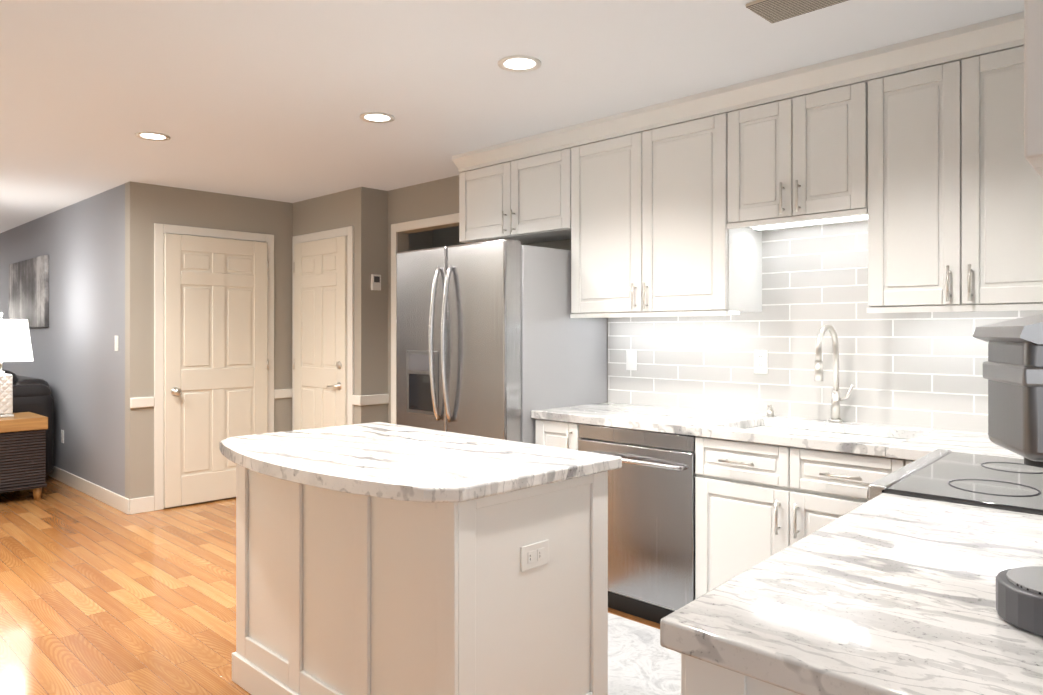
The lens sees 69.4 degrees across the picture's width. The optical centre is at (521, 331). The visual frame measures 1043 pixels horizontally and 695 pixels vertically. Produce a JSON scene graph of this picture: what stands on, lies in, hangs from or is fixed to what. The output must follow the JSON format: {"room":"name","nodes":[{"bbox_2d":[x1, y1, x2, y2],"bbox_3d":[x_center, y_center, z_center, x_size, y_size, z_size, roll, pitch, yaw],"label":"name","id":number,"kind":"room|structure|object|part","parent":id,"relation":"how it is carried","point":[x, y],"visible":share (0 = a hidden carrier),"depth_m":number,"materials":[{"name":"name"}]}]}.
{"room":"kitchen","nodes":[
{"label":"kitchen","id":0,"kind":"room"},
{"bbox_2d":[0,183,124,496],"bbox_3d":[-5.324,0.117,7.957,6.910,2.400,0.100,0,0,44],"label":"wall","id":1,"kind":"structure","parent":0,"point":[77,363],"depth_m":6.19,"materials":[{"name":"grey paint"}]},
{"bbox_2d":[9,255,48,326],"bbox_3d":[-4.844,-0.373,7.390,1.390,0.660,0.034,0,0,44],"label":"framed picture","id":2,"kind":"object","parent":1,"relation":"attached to","point":[29,289],"visible":0.79,"depth_m":7.24},
{"bbox_2d":[61,430,63,442],"bbox_3d":[-4.018,0.916,6.596,0.070,0.115,0.008,0,0,44],"label":"outlet","id":3,"kind":"object","parent":1,"relation":"attached to","point":[62,431],"depth_m":6.58,"materials":[{"name":"white plastic"}]},
{"bbox_2d":[48,466,129,514],"bbox_3d":[-5.328,1.262,7.881,7.010,0.110,0.012,0,0,44],"label":"trim","id":4,"kind":"structure","parent":1,"relation":"attached to","point":[109,497],"depth_m":5.94,"materials":[{"name":"white wood"}]},
{"bbox_2d":[115,336,117,350],"bbox_3d":[-3.019,0.086,5.615,0.070,0.115,0.009,0,0,44],"label":"light switch","id":5,"kind":"object","parent":1,"relation":"attached to","point":[116,349],"depth_m":5.60,"materials":[{"name":"white plastic"}]},
{"bbox_2d":[125,181,292,508],"bbox_3d":[-2.410,0.116,5.922,0.100,2.400,1.280,0,0,44],"label":"wall","id":6,"kind":"structure","parent":0,"point":[147,206],"depth_m":5.55,"materials":[{"name":"grey paint"}]},
{"bbox_2d":[164,233,267,507],"bbox_3d":[-2.335,0.287,5.845,0.108,2.033,0.809,0,0,44],"label":"door","id":7,"kind":"structure","parent":6,"relation":"in","point":[215,335],"depth_m":5.81,"materials":[{"name":"beige wood"}]},
{"bbox_2d":[0,476,659,694],"bbox_3d":[-3.224,1.365,4.450,17.300,0.100,10.000,0,0,44],"label":"floor","id":8,"kind":"structure","parent":0,"point":[97,597],"depth_m":3.73,"materials":[{"name":"brown wood"}]},
{"bbox_2d":[0,412,47,499],"bbox_3d":[-4.089,0.992,5.924,0.560,0.648,0.510,0,0,44],"label":"end table","id":9,"kind":"object","parent":8,"relation":"on","point":[22,451],"visible":1,"depth_m":5.81,"materials":[{"name":"brown wicker"}]},
{"bbox_2d":[0,313,32,417],"bbox_3d":[-4.071,0.259,5.900,0.240,0.816,0.380,0,0,44],"label":"lamp","id":10,"kind":"object","parent":9,"relation":"on","point":[15,343],"visible":1,"depth_m":5.88,"materials":[{"name":"white fabric"}]},
{"bbox_3d":[-4.071,0.067,5.900,0.240,0.330,0.380,0,0,44],"label":"lamp shade","id":11,"kind":"part","parent":10,"relation":"part of","materials":[{"name":"white fabric"}]},
{"bbox_2d":[2,370,53,475],"bbox_3d":[-5.095,0.826,6.484,1.360,0.980,1.620,0,0,44],"label":"sofa","id":12,"kind":"object","parent":8,"relation":"on","point":[32,395],"visible":0.44,"depth_m":6.52,"materials":[{"name":"black leather"}]},
{"bbox_2d":[232,470,607,694],"bbox_3d":[-0.404,0.877,2.623,1.289,0.875,0.656,0,0,44],"label":"kitchen island","id":13,"kind":"object","parent":8,"relation":"on","point":[377,558],"depth_m":2.25,"materials":[{"name":"white wood"}]},
{"bbox_2d":[219,422,621,513],"bbox_3d":[-0.453,0.418,2.578,1.338,0.040,0.850,0,0,44],"label":"island countertop","id":14,"kind":"structure","parent":13,"relation":"on","point":[400,469],"depth_m":2.31,"materials":[{"name":"white stone"}]},
{"bbox_2d":[396,239,606,443],"bbox_3d":[-0.144,0.428,4.293,0.905,1.775,0.890,0,0,44],"label":"fridge","id":15,"kind":"object","parent":8,"relation":"on","point":[494,340],"visible":0.6,"depth_m":3.95,"materials":[{"name":"grey metal"}]},
{"bbox_2d":[608,613,680,694],"bbox_3d":[0.481,1.310,2.921,1.370,0.008,0.730,0,0,44],"label":"rug","id":16,"kind":"object","parent":8,"relation":"on","point":[642,660],"visible":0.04,"depth_m":2.98,"materials":[{"name":"white fabric"}]},
{"bbox_2d":[452,12,1042,623],"bbox_3d":[0.883,0.115,3.427,3.575,2.399,0.700,0,0,44],"label":"kitchen cabinets","id":17,"kind":"object","parent":8,"relation":"on","point":[798,286],"visible":0.73,"depth_m":3.27,"materials":[{"name":"white wood"}]},
{"bbox_2d":[577,423,703,623],"bbox_3d":[0.506,0.879,3.414,0.635,0.872,0.153,0,0,44],"label":"dishwasher","id":18,"kind":"object","parent":17,"relation":"in","point":[653,497],"depth_m":3.34,"materials":[{"name":"silver metal"}]},
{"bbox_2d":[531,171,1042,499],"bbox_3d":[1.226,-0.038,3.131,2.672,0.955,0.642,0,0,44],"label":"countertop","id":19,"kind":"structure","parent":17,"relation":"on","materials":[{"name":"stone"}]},
{"bbox_2d":[710,324,935,511],"bbox_3d":[1.256,0.305,3.139,0.746,0.676,0.521,0,0,44],"label":"sink","id":20,"kind":"object","parent":17,"relation":"in","point":[834,427],"depth_m":3.29,"materials":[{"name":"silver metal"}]},
{"bbox_2d":[660,0,1042,694],"bbox_3d":[1.239,0.114,1.724,0.892,2.399,2.562,0,0,40],"label":"kitchen counter","id":21,"kind":"object","parent":8,"relation":"on","point":[888,588],"visible":1,"depth_m":1.08,"materials":[{"name":"white stone"}]},
{"bbox_2d":[852,448,1042,694],"bbox_3d":[1.395,0.839,1.924,0.917,0.910,0.760,0,0,44],"label":"range","id":22,"kind":"object","parent":21,"relation":"in","point":[942,475],"depth_m":1.95,"materials":[{"name":"black"}]},
{"bbox_2d":[972,313,1042,636],"bbox_3d":[0.864,0.181,1.026,0.407,0.432,0.282,0,0,17],"label":"coffee maker","id":23,"kind":"object","parent":21,"relation":"on","point":[1013,369],"visible":1,"depth_m":1.01,"materials":[{"name":"silver metal"}]},
{"bbox_2d":[293,187,387,423],"bbox_3d":[-1.478,0.116,6.143,1.120,2.400,0.340,0,0,44],"label":"wall","id":24,"kind":"structure","parent":0,"point":[363,211],"depth_m":5.72,"materials":[{"name":"grey paint"}]},
{"bbox_2d":[130,213,458,514],"bbox_3d":[-1.564,0.248,5.260,2.035,2.135,1.520,0,0,44],"label":"trim","id":25,"kind":"structure","parent":24,"relation":"attached to","point":[155,502],"depth_m":5.69,"materials":[{"name":"white wood"}]},
{"bbox_2d":[293,236,346,429],"bbox_3d":[-1.620,0.288,5.980,0.769,2.033,0.085,0,0,44],"label":"door","id":26,"kind":"structure","parent":24,"relation":"in","point":[320,333],"depth_m":5.96,"materials":[{"name":"beige wood"}]},
{"bbox_2d":[371,274,380,290],"bbox_3d":[-1.101,-0.374,5.710,0.023,0.120,0.080,0,0,44],"label":"thermostat","id":27,"kind":"object","parent":24,"relation":"attached to","point":[375,281],"visible":0.98,"depth_m":5.70,"materials":[{"name":"white plastic"}]},
{"bbox_2d":[408,230,431,250],"bbox_3d":[-1.338,0.117,7.084,0.100,2.400,1.200,0,0,44],"label":"wall","id":28,"kind":"structure","parent":0,"point":[417,240],"depth_m":7.37,"materials":[{"name":"grey"}]},
{"bbox_2d":[432,226,466,247],"bbox_3d":[0.223,0.116,6.462,3.200,2.400,0.100,0,0,44],"label":"wall","id":29,"kind":"structure","parent":0,"point":[448,236],"depth_m":7.34,"materials":[{"name":"grey"}]},
{"bbox_2d":[388,175,607,423],"bbox_3d":[0.907,0.115,3.969,5.330,2.400,0.100,0,0,44],"label":"wall","id":30,"kind":"structure","parent":0,"point":[435,198],"depth_m":5.52,"materials":[{"name":"grey paint"}]},
{"bbox_2d":[0,0,1023,232],"bbox_3d":[-3.224,-1.125,4.451,17.300,0.080,10.000,0,0,44],"label":"ceiling","id":31,"kind":"structure","parent":0,"point":[273,100],"depth_m":3.19,"materials":[{"name":"white paint"}]},
{"bbox_2d":[135,132,169,140],"bbox_3d":[-2.040,-1.081,4.172,0.175,0.006,0.175,0,0,5],"label":"recessed light","id":32,"kind":"object","parent":31,"relation":"in","point":[153,136],"depth_m":4.18,"materials":[{"name":"white"}]},
{"bbox_2d":[360,112,394,122],"bbox_3d":[-0.729,-1.082,3.809,0.175,0.006,0.175,0,0,38],"label":"recessed light","id":33,"kind":"object","parent":31,"relation":"in","point":[373,117],"depth_m":3.81,"materials":[{"name":"white"}]},
{"bbox_2d":[498,55,540,71],"bbox_3d":[-0.008,-1.082,3.045,0.175,0.006,0.175,0,0,5],"label":"recessed light","id":34,"kind":"object","parent":31,"relation":"in","point":[519,63],"depth_m":3.04,"materials":[{"name":"white glass"}]},
{"bbox_2d":[746,0,847,22],"bbox_3d":[0.928,-1.079,2.442,0.340,0.012,0.190,0,0,44],"label":"ceiling vent","id":35,"kind":"object","parent":31,"relation":"in","point":[772,11],"visible":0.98,"depth_m":2.50,"materials":[{"name":"beige metal"}]}
]}

